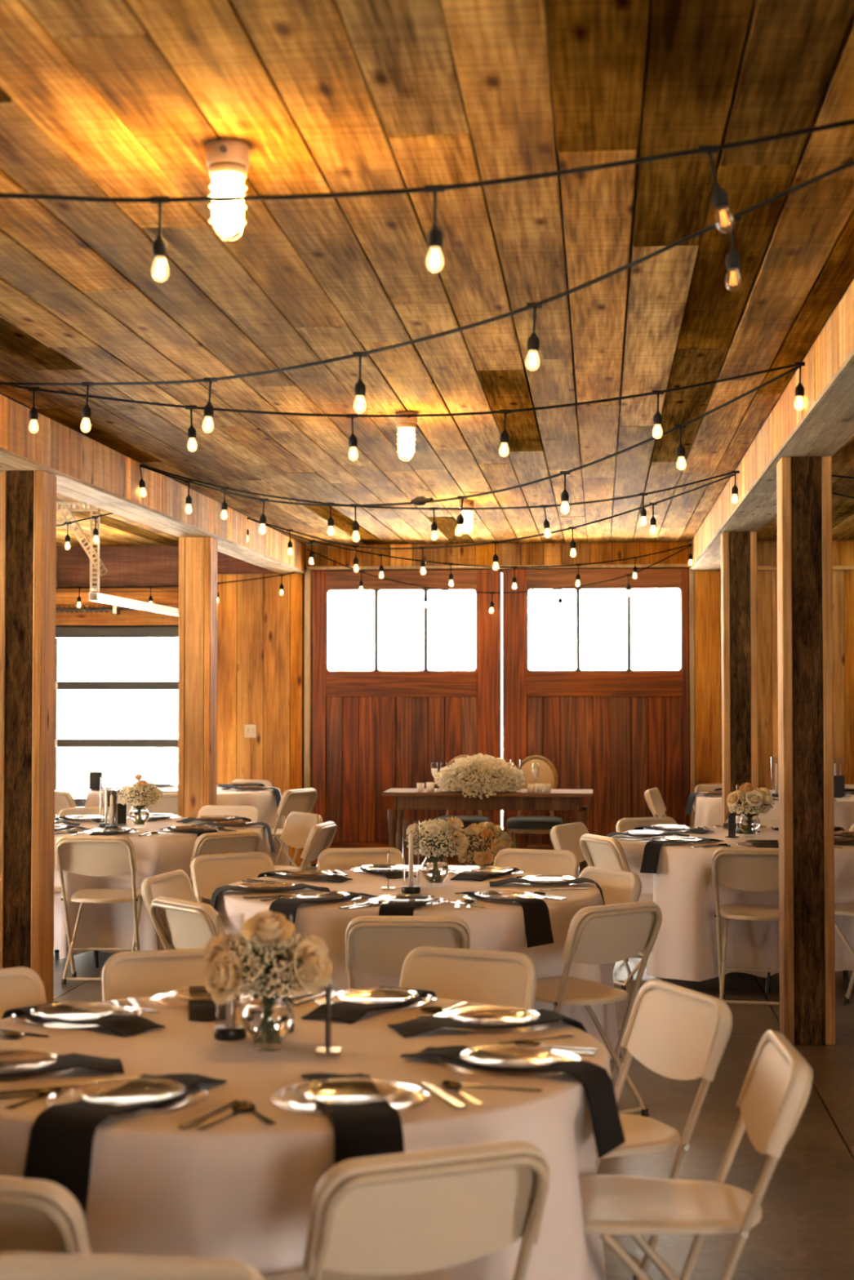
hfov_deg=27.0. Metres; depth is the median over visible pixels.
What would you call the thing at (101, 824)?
cylinder
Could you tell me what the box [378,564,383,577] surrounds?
bulb
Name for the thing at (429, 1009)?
spoon
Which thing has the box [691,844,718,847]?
knife
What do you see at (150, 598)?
socket
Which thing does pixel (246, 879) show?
knife
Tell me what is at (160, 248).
bulb
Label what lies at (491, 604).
socket
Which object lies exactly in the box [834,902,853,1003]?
folding chair
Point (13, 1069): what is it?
glass plate
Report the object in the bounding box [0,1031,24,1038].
spoon
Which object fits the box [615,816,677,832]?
folding chair
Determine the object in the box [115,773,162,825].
flower bouquet
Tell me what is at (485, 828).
flowers
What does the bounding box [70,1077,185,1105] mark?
glass plate
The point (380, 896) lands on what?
glass plate
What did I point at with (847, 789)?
napkin
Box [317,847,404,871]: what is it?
folding chair
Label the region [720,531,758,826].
wooden post
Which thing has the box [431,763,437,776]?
champagne flute
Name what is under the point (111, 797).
candle
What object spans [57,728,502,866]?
ground
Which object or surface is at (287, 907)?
napkin
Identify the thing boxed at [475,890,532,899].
glass plate
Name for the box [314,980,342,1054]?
table sign
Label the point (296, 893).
glass plate
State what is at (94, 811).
folding chair
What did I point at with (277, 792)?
napkin
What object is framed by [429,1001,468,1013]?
fork
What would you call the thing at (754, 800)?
flower bouquet
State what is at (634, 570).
bulb
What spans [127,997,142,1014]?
knife
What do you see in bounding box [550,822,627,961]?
folding chair
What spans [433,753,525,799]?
flower arrangement
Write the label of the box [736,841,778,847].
charger plate
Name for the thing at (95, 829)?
glass plate
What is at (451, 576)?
bulb
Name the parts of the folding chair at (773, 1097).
seat, leg, leg, frame, backrest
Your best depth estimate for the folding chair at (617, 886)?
7.58 m
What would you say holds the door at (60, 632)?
in the wall
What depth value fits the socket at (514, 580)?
14.36 m
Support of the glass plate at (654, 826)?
on the napkin at (699, 830)
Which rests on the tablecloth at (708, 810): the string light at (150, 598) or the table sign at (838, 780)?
the table sign at (838, 780)
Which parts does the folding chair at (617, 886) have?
backrest, leg, frame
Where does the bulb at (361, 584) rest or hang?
attached to the string light at (361, 583)
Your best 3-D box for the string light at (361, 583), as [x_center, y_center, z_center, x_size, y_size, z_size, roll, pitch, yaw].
[0.607,-0.519,15.435,3.344,0.583,0.049,0,-2,6]
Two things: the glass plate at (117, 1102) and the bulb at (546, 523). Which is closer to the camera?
the glass plate at (117, 1102)
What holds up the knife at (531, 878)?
on the tablecloth at (500, 927)
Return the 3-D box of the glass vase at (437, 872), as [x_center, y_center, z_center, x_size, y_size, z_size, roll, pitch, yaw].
[0.034,0.941,7.287,0.120,0.136,0.120,0,-2,6]
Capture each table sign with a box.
[88,771,102,790]
[113,803,127,826]
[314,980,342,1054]
[381,850,395,889]
[724,813,738,838]
[833,775,844,797]
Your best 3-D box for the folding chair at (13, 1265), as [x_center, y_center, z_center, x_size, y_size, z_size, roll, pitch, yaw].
[-0.439,1.226,2.175,0.426,0.792,0.533,0,-2,6]
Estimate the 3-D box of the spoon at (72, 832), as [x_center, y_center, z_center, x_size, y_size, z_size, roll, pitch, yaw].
[-2.032,1.079,9.926,0.192,0.010,0.041,2,-2,-44]
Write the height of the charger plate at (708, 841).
0.014 m
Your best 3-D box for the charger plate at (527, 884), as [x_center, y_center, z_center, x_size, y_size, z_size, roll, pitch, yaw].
[0.503,1.002,7.345,0.310,0.014,0.310,0,-2,-11]
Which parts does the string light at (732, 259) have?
drop cord, drop cord, drop cord, drop cord, drop cord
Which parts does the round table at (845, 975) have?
leg, leg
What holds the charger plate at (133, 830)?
on the tablecloth at (101, 925)
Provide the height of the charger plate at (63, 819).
0.014 m
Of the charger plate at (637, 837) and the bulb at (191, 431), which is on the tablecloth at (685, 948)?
the charger plate at (637, 837)
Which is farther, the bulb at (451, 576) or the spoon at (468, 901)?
the bulb at (451, 576)
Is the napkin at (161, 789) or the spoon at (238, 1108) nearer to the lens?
the spoon at (238, 1108)
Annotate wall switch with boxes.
[244,724,256,737]
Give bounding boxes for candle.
[104,786,107,822]
[109,795,113,826]
[226,934,235,1027]
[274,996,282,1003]
[408,832,413,886]
[416,782,424,791]
[426,782,434,791]
[527,783,534,792]
[534,783,542,791]
[542,783,551,792]
[774,763,777,793]
[833,763,835,775]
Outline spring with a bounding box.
[55,604,178,614]
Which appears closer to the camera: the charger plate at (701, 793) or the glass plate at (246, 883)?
the glass plate at (246, 883)
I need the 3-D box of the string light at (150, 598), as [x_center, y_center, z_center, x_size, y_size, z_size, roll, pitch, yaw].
[-2.800,-0.451,15.733,3.403,0.336,0.051,0,-2,4]
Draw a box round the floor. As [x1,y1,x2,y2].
[53,866,853,1279]
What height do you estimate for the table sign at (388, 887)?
0.150 m
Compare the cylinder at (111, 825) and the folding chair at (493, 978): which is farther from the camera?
the cylinder at (111, 825)
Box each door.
[54,626,178,817]
[311,568,501,866]
[502,568,689,866]
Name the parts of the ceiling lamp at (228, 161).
globe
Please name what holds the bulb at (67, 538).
attached to the string light at (95, 532)
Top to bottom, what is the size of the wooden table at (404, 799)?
0.765 m
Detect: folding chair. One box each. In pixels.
[0,966,46,1019]
[0,1176,91,1254]
[0,1252,265,1279]
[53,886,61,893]
[54,790,76,819]
[54,835,142,984]
[57,806,110,817]
[101,947,245,1001]
[141,869,197,949]
[142,792,177,817]
[149,896,305,991]
[189,830,262,898]
[191,851,274,902]
[197,804,259,822]
[231,778,272,786]
[263,1140,550,1279]
[266,787,317,867]
[273,811,323,873]
[297,821,337,873]
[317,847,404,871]
[345,915,470,992]
[399,946,537,1010]
[493,848,578,878]
[534,901,662,1116]
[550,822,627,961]
[577,866,641,1060]
[577,1030,812,1279]
[579,833,663,991]
[594,978,732,1279]
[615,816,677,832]
[644,787,666,817]
[693,783,721,792]
[711,847,779,1005]
[725,815,778,827]
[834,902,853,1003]
[844,784,853,789]
[848,823,853,831]
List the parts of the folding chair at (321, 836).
backrest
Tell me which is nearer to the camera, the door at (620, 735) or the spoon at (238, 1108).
the spoon at (238, 1108)
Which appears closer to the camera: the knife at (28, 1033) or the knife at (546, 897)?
the knife at (28, 1033)
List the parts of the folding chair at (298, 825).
seat, backrest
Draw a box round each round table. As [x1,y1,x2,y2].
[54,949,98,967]
[764,968,848,992]
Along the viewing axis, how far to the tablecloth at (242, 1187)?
3.45 m
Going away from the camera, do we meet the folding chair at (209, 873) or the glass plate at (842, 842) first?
the folding chair at (209, 873)
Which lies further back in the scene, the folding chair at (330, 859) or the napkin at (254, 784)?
the napkin at (254, 784)
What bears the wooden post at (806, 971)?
on the floor
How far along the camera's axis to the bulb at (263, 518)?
9.30 m
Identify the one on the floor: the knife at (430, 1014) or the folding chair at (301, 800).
the folding chair at (301, 800)
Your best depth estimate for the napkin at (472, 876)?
7.57 m
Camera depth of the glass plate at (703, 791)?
13.58 m
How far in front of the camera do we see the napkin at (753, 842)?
9.03 m
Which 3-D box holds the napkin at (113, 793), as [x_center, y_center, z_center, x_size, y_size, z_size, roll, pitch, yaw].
[-2.345,1.260,14.006,0.120,0.167,0.485,-1,-2,32]
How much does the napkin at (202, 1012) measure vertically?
0.167 m
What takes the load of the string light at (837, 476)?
hanging from the ceiling beam at (824, 423)
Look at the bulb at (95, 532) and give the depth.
11.98 m
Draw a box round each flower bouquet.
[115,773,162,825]
[204,910,332,1045]
[402,816,468,884]
[726,782,774,834]
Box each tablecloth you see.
[0,991,611,1279]
[53,817,270,959]
[84,784,289,866]
[214,869,617,1058]
[610,826,853,981]
[692,789,853,831]
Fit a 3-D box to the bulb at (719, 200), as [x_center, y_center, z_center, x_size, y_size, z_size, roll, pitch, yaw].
[0.662,-0.967,3.984,0.051,0.107,0.040,0,-2,6]
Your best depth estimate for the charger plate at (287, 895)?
6.72 m
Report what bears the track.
hanging from the ceiling at (115, 530)
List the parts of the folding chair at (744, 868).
leg, backrest, frame, seat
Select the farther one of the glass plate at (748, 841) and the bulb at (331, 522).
the bulb at (331, 522)
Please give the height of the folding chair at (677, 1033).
0.792 m
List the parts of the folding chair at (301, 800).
seat, leg, frame, backrest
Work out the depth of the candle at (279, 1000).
4.18 m
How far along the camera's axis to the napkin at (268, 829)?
10.44 m
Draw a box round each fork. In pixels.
[4,1087,66,1109]
[98,1003,159,1013]
[235,1100,275,1124]
[246,884,275,886]
[260,896,293,901]
[285,1000,298,1005]
[310,872,348,875]
[352,901,359,906]
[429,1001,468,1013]
[448,901,484,907]
[461,1082,542,1092]
[497,1034,573,1044]
[538,888,586,890]
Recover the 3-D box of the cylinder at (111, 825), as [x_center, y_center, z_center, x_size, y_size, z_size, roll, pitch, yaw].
[-1.812,0.968,10.219,0.076,0.250,0.076,0,-2,6]
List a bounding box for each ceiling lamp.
[206,139,249,241]
[395,411,417,462]
[458,500,474,533]
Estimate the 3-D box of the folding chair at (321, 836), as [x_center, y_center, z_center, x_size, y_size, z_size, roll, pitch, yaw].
[-0.825,1.458,10.351,0.533,0.792,0.426,0,-2,13]
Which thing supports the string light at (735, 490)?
hanging from the ceiling beam at (86, 470)
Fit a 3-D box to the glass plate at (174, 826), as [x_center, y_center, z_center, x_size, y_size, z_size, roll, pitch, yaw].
[-1.336,1.067,10.070,0.220,0.014,0.220,1,-2,-41]
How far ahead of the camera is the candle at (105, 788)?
10.42 m
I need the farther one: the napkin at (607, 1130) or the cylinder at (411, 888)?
the cylinder at (411, 888)
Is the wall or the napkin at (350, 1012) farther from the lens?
the wall
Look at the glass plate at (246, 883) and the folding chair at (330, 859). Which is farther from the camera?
the folding chair at (330, 859)
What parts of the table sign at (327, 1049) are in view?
panel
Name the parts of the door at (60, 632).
rail, rail, rail, rail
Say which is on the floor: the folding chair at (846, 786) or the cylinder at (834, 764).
the folding chair at (846, 786)
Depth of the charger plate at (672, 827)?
10.10 m
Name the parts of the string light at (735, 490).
drop cord, drop cord, drop cord, drop cord, drop cord, drop cord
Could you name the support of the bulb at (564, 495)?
attached to the string light at (419, 500)
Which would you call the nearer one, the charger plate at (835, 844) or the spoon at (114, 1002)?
the spoon at (114, 1002)
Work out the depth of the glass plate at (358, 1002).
4.50 m
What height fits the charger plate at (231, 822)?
0.014 m
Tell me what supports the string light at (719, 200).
hanging from the ceiling beam at (86, 470)
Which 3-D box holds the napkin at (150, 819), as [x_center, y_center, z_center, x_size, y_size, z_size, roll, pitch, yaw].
[-1.686,1.178,11.086,0.120,0.167,0.485,0,-2,4]
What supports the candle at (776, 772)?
on the cylinder at (775, 794)
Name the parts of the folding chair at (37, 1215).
frame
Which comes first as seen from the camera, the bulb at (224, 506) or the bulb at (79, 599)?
the bulb at (224, 506)
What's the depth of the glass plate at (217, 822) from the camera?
10.43 m
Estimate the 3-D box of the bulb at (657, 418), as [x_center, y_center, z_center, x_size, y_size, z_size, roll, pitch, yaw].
[0.905,-0.844,6.987,0.041,0.107,0.040,0,-2,6]
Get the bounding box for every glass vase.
[128,806,149,826]
[240,993,294,1051]
[420,856,449,884]
[738,815,760,835]
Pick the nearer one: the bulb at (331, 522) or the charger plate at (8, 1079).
the charger plate at (8, 1079)
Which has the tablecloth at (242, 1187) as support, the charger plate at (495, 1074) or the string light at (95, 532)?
the charger plate at (495, 1074)
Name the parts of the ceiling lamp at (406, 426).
globe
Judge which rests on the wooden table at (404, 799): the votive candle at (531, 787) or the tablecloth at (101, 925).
the votive candle at (531, 787)
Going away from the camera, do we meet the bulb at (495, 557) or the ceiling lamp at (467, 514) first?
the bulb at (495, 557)
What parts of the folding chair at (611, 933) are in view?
leg, seat, frame, backrest, leg, leg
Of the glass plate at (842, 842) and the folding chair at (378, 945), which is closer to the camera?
the folding chair at (378, 945)
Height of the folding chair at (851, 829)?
0.792 m
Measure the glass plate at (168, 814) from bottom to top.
0.014 m
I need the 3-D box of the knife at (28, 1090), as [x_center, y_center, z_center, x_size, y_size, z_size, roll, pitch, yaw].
[-0.810,0.900,3.549,0.230,0.004,0.019,1,-2,-26]
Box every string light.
[0,119,853,282]
[0,160,853,432]
[0,361,804,461]
[56,512,113,550]
[56,572,294,606]
[139,366,799,542]
[143,465,739,540]
[246,473,736,573]
[251,520,692,586]
[306,545,690,609]
[831,474,853,479]
[831,492,853,498]
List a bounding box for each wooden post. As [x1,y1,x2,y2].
[0,470,56,1003]
[177,536,217,817]
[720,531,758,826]
[776,456,835,1044]
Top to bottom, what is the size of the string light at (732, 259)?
0.421 m
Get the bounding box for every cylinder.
[99,777,111,827]
[104,786,118,829]
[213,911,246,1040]
[274,915,293,1033]
[401,820,420,893]
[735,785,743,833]
[771,763,777,797]
[833,757,841,775]
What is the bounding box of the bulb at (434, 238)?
[426,224,444,272]
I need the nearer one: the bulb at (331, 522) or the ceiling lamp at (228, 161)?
the ceiling lamp at (228, 161)
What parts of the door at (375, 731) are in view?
sash, sash, rail, rail, rail, sash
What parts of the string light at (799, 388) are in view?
drop cord, drop cord, drop cord, drop cord, drop cord, drop cord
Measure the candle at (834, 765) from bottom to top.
0.228 m
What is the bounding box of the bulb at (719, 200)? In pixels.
[711,184,733,232]
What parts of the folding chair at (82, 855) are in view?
leg, backrest, frame, seat, leg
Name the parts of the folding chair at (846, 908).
seat, leg, leg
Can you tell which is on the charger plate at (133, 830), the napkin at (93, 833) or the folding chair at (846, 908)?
the napkin at (93, 833)
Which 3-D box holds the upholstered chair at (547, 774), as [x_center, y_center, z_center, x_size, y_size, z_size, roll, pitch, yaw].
[0.892,1.470,14.695,0.470,1.019,0.497,0,-2,6]
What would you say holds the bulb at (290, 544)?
attached to the string light at (652, 522)
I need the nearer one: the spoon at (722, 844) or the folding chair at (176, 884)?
the folding chair at (176, 884)
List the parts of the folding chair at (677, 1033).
leg, seat, leg, frame, backrest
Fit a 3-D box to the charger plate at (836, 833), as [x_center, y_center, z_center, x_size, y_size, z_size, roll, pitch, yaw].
[2.358,1.067,9.662,0.310,0.014,0.310,0,-2,4]
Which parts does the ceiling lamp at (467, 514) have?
globe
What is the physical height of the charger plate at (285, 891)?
0.014 m
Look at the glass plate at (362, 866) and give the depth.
7.81 m
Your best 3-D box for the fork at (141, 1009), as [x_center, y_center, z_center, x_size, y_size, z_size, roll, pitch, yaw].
[-0.754,0.927,4.481,0.195,0.003,0.023,-1,-2,34]
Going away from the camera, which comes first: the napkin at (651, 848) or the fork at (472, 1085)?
the fork at (472, 1085)
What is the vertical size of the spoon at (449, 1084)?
0.010 m
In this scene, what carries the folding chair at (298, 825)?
on the floor
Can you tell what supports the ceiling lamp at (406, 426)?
attached to the ceiling at (99, 98)
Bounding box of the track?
[56,501,178,616]
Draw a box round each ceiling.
[0,0,853,544]
[56,493,178,546]
[756,435,853,541]
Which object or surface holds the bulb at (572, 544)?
attached to the string light at (652, 522)
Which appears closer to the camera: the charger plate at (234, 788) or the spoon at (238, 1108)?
the spoon at (238, 1108)
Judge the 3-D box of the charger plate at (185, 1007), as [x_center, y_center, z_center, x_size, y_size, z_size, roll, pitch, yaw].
[-0.551,0.922,4.544,0.310,0.014,0.310,1,-2,-19]
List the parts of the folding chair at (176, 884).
frame, backrest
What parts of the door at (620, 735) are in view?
sash, rail, sash, rail, rail, backing panel, sash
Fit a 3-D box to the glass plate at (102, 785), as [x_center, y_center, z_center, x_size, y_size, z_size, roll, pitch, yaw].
[-2.549,1.189,14.403,0.220,0.014,0.220,0,-2,-4]
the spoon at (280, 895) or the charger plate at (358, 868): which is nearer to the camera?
the spoon at (280, 895)
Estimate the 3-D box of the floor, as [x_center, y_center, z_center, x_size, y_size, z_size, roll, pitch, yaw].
[-0.403,1.766,6.170,11.400,0.060,19.100,0,-2,6]
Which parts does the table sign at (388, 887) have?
panel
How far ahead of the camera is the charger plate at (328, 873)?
7.55 m
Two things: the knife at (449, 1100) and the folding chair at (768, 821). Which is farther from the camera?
the folding chair at (768, 821)
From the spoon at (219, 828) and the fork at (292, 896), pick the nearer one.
the fork at (292, 896)
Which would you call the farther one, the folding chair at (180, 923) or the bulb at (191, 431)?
the bulb at (191, 431)
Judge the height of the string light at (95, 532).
0.427 m
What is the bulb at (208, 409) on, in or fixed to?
attached to the string light at (732, 259)
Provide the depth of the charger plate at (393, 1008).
4.47 m
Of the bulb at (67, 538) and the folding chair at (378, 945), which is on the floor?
the folding chair at (378, 945)
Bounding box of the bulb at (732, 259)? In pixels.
[724,248,741,291]
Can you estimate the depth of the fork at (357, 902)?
6.67 m
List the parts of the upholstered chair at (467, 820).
post, frame, seat, post, leg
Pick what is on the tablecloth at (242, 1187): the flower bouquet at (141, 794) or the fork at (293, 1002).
the fork at (293, 1002)
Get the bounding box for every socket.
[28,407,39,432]
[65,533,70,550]
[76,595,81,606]
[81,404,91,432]
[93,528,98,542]
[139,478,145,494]
[148,595,152,603]
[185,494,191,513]
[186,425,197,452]
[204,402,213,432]
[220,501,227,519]
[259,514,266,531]
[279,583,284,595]
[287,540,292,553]
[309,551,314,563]
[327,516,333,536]
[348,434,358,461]
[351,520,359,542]
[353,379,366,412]
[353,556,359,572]
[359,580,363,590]
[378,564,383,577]
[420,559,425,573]
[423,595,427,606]
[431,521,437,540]
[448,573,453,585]
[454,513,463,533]
[488,601,493,609]
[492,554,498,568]
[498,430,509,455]
[511,576,516,585]
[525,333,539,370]
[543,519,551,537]
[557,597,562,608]
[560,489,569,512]
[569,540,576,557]
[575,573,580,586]
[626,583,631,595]
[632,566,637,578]
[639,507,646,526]
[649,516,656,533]
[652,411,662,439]
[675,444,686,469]
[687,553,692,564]
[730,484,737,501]
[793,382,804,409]
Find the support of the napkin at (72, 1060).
on the charger plate at (8, 1079)
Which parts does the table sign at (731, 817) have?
panel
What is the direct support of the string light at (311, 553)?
hanging from the ceiling beam at (86, 470)
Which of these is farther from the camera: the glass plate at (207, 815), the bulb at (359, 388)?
the glass plate at (207, 815)
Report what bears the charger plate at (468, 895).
on the tablecloth at (500, 927)
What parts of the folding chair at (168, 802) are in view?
frame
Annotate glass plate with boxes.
[0,1048,57,1073]
[30,1001,122,1020]
[54,825,66,829]
[66,815,102,819]
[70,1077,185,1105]
[91,827,130,832]
[102,785,124,787]
[148,813,173,817]
[168,986,249,1003]
[171,826,210,830]
[199,815,234,819]
[214,820,252,825]
[229,782,253,785]
[239,786,266,788]
[239,881,293,889]
[275,869,326,876]
[293,891,350,900]
[293,1077,407,1105]
[332,987,417,1004]
[360,864,408,871]
[378,894,435,903]
[448,1006,539,1026]
[459,1044,563,1068]
[463,866,513,873]
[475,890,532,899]
[523,875,575,883]
[624,830,662,835]
[650,825,688,829]
[661,836,702,842]
[702,791,721,794]
[745,840,778,844]
[833,837,853,843]
[840,831,853,835]
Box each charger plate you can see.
[0,1051,75,1083]
[10,1004,140,1027]
[46,1079,208,1116]
[54,827,75,831]
[58,817,109,822]
[84,829,139,835]
[150,989,262,1009]
[158,815,181,819]
[163,827,217,833]
[195,817,242,822]
[207,822,257,827]
[229,783,259,786]
[230,884,305,893]
[234,788,270,791]
[264,871,336,880]
[270,1080,430,1115]
[280,893,361,904]
[315,990,436,1012]
[349,866,418,875]
[365,896,448,907]
[432,1008,559,1033]
[438,1046,583,1077]
[452,868,523,877]
[462,893,543,903]
[513,877,586,886]
[617,832,671,838]
[643,826,695,831]
[653,838,711,844]
[700,792,721,795]
[712,825,766,829]
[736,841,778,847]
[834,839,853,845]
[835,833,853,839]
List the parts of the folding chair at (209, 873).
frame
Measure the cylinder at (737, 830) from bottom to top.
0.270 m
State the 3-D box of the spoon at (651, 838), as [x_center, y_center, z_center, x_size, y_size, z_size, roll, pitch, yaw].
[1.165,1.067,9.503,0.192,0.010,0.041,0,-2,5]
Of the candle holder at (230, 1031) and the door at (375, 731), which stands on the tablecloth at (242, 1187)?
the candle holder at (230, 1031)
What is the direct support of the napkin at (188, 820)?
on the charger plate at (207, 817)
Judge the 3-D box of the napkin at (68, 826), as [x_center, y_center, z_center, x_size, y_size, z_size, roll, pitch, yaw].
[-2.160,1.140,10.123,0.485,0.147,0.134,2,-2,-44]
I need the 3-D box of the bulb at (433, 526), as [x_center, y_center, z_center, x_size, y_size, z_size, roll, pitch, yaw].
[0.042,-0.618,10.108,0.041,0.107,0.040,0,-2,6]
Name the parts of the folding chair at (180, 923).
frame, backrest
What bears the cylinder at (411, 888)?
on the tablecloth at (500, 927)
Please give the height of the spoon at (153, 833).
0.010 m
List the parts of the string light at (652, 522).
drop cord, drop cord, drop cord, drop cord, drop cord, drop cord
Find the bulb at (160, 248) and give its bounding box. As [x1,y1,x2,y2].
[151,235,168,282]
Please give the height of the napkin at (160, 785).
0.180 m
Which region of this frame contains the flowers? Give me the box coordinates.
[457,821,513,870]
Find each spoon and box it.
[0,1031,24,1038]
[0,1086,63,1099]
[55,831,77,834]
[110,1000,130,1013]
[145,831,158,835]
[197,1102,256,1129]
[216,826,236,831]
[241,880,276,884]
[244,894,292,898]
[282,992,312,1003]
[347,901,382,909]
[419,1005,488,1012]
[440,1080,483,1106]
[463,899,474,908]
[513,1040,597,1051]
[533,891,566,898]
[626,838,662,840]
[628,831,654,833]
[701,843,727,848]
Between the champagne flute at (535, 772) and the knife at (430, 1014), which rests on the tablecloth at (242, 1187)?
the knife at (430, 1014)
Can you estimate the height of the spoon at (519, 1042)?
0.010 m
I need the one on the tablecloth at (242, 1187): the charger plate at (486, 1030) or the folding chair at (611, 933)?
the charger plate at (486, 1030)
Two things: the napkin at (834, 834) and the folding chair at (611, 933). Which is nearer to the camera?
the folding chair at (611, 933)
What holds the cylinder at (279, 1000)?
on the tablecloth at (242, 1187)
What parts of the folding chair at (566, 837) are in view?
frame, backrest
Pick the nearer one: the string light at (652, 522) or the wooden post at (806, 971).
the wooden post at (806, 971)
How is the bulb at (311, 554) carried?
attached to the string light at (311, 553)
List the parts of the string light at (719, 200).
drop cord, drop cord, drop cord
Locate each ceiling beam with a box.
[0,392,306,573]
[689,275,853,570]
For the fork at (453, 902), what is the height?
0.003 m
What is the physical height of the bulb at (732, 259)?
0.107 m
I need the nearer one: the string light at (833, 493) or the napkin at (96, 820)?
the string light at (833, 493)
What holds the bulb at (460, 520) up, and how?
attached to the string light at (419, 500)
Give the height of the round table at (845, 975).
0.746 m
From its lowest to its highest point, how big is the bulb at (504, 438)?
0.107 m
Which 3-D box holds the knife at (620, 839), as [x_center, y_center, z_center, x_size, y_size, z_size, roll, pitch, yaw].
[1.151,1.071,9.546,0.230,0.004,0.020,0,-2,2]
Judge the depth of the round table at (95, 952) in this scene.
10.01 m
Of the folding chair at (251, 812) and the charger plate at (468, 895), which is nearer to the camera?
the charger plate at (468, 895)
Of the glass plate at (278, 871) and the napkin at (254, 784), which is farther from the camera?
the napkin at (254, 784)
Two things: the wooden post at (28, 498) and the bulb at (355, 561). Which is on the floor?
the wooden post at (28, 498)
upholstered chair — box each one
[435,755,490,864]
[506,755,563,849]
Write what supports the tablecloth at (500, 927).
on the round table
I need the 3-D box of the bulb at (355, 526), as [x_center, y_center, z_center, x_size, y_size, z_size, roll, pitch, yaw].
[-0.352,-0.537,8.796,0.041,0.107,0.040,0,-2,6]
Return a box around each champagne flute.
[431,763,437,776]
[532,763,538,778]
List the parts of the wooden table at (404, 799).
leg, leg, leg, leg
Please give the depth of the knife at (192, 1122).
3.34 m
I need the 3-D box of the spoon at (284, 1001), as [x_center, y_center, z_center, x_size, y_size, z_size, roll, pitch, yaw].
[-0.339,0.928,4.627,0.041,0.010,0.192,-1,-2,26]
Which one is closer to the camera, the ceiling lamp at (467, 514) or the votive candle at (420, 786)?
the ceiling lamp at (467, 514)
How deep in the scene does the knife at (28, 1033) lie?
4.14 m
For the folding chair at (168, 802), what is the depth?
13.37 m
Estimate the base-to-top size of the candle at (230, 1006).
0.214 m
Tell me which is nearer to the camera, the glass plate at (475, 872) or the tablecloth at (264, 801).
the glass plate at (475, 872)
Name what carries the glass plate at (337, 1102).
on the napkin at (375, 1129)
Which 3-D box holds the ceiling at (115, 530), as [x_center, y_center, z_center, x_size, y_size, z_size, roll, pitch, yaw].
[-4.156,-1.133,6.615,3.860,0.050,19.100,0,-2,6]
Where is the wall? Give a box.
[55,537,853,866]
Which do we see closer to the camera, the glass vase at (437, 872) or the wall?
the glass vase at (437, 872)
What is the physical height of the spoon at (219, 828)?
0.010 m
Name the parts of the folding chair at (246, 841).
backrest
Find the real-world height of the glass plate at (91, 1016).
0.014 m
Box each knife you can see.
[0,1027,48,1037]
[0,1084,76,1094]
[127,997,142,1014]
[178,1099,238,1128]
[242,895,301,897]
[246,879,286,884]
[293,990,335,1005]
[333,870,346,875]
[338,901,373,908]
[417,1008,499,1017]
[420,1081,466,1108]
[454,900,460,908]
[511,1048,595,1055]
[524,894,564,900]
[530,878,563,879]
[619,839,651,839]
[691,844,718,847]
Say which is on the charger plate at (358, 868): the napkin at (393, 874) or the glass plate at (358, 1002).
the napkin at (393, 874)
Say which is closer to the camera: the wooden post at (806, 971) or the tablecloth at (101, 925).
the wooden post at (806, 971)
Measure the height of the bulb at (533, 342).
0.107 m
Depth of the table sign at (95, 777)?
14.29 m
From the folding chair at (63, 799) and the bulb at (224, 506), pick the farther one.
the folding chair at (63, 799)
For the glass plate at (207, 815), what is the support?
on the napkin at (188, 820)
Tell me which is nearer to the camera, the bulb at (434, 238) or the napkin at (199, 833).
the bulb at (434, 238)
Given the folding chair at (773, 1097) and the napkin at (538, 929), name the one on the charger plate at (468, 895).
the napkin at (538, 929)
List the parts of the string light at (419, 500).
drop cord, drop cord, drop cord, drop cord, drop cord, drop cord, drop cord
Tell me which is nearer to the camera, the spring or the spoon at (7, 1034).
the spoon at (7, 1034)
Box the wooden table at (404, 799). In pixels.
[382,787,592,875]
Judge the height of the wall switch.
0.120 m
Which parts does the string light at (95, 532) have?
drop cord, drop cord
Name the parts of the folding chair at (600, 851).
frame, backrest, leg, seat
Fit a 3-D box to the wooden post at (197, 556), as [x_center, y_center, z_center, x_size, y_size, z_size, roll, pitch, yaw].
[-1.561,0.604,12.103,0.220,2.599,0.222,0,-2,6]
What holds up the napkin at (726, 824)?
on the charger plate at (716, 826)
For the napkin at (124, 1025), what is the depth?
4.25 m
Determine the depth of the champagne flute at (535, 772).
14.02 m
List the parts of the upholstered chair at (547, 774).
leg, leg, seat rail, seat, backrest, frame, post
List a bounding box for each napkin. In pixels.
[0,1001,164,1035]
[0,1053,124,1076]
[22,1073,226,1222]
[54,815,110,822]
[54,820,80,826]
[54,825,89,830]
[82,786,124,804]
[88,827,136,835]
[103,790,120,806]
[146,813,172,822]
[151,782,174,787]
[160,789,177,792]
[160,826,218,836]
[176,816,251,822]
[188,986,235,1022]
[190,822,275,852]
[209,883,330,908]
[217,782,264,787]
[221,786,280,808]
[257,870,352,882]
[268,890,377,936]
[301,986,436,1023]
[301,1072,404,1165]
[356,865,416,878]
[378,893,431,915]
[387,1008,587,1037]
[400,1045,625,1158]
[449,866,519,880]
[454,890,553,947]
[488,877,604,905]
[605,831,689,837]
[633,825,714,834]
[640,837,724,873]
[684,792,721,814]
[722,823,759,832]
[750,840,778,848]
[833,833,853,837]
[833,839,853,844]
[844,788,853,791]
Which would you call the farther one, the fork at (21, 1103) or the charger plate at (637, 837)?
the charger plate at (637, 837)

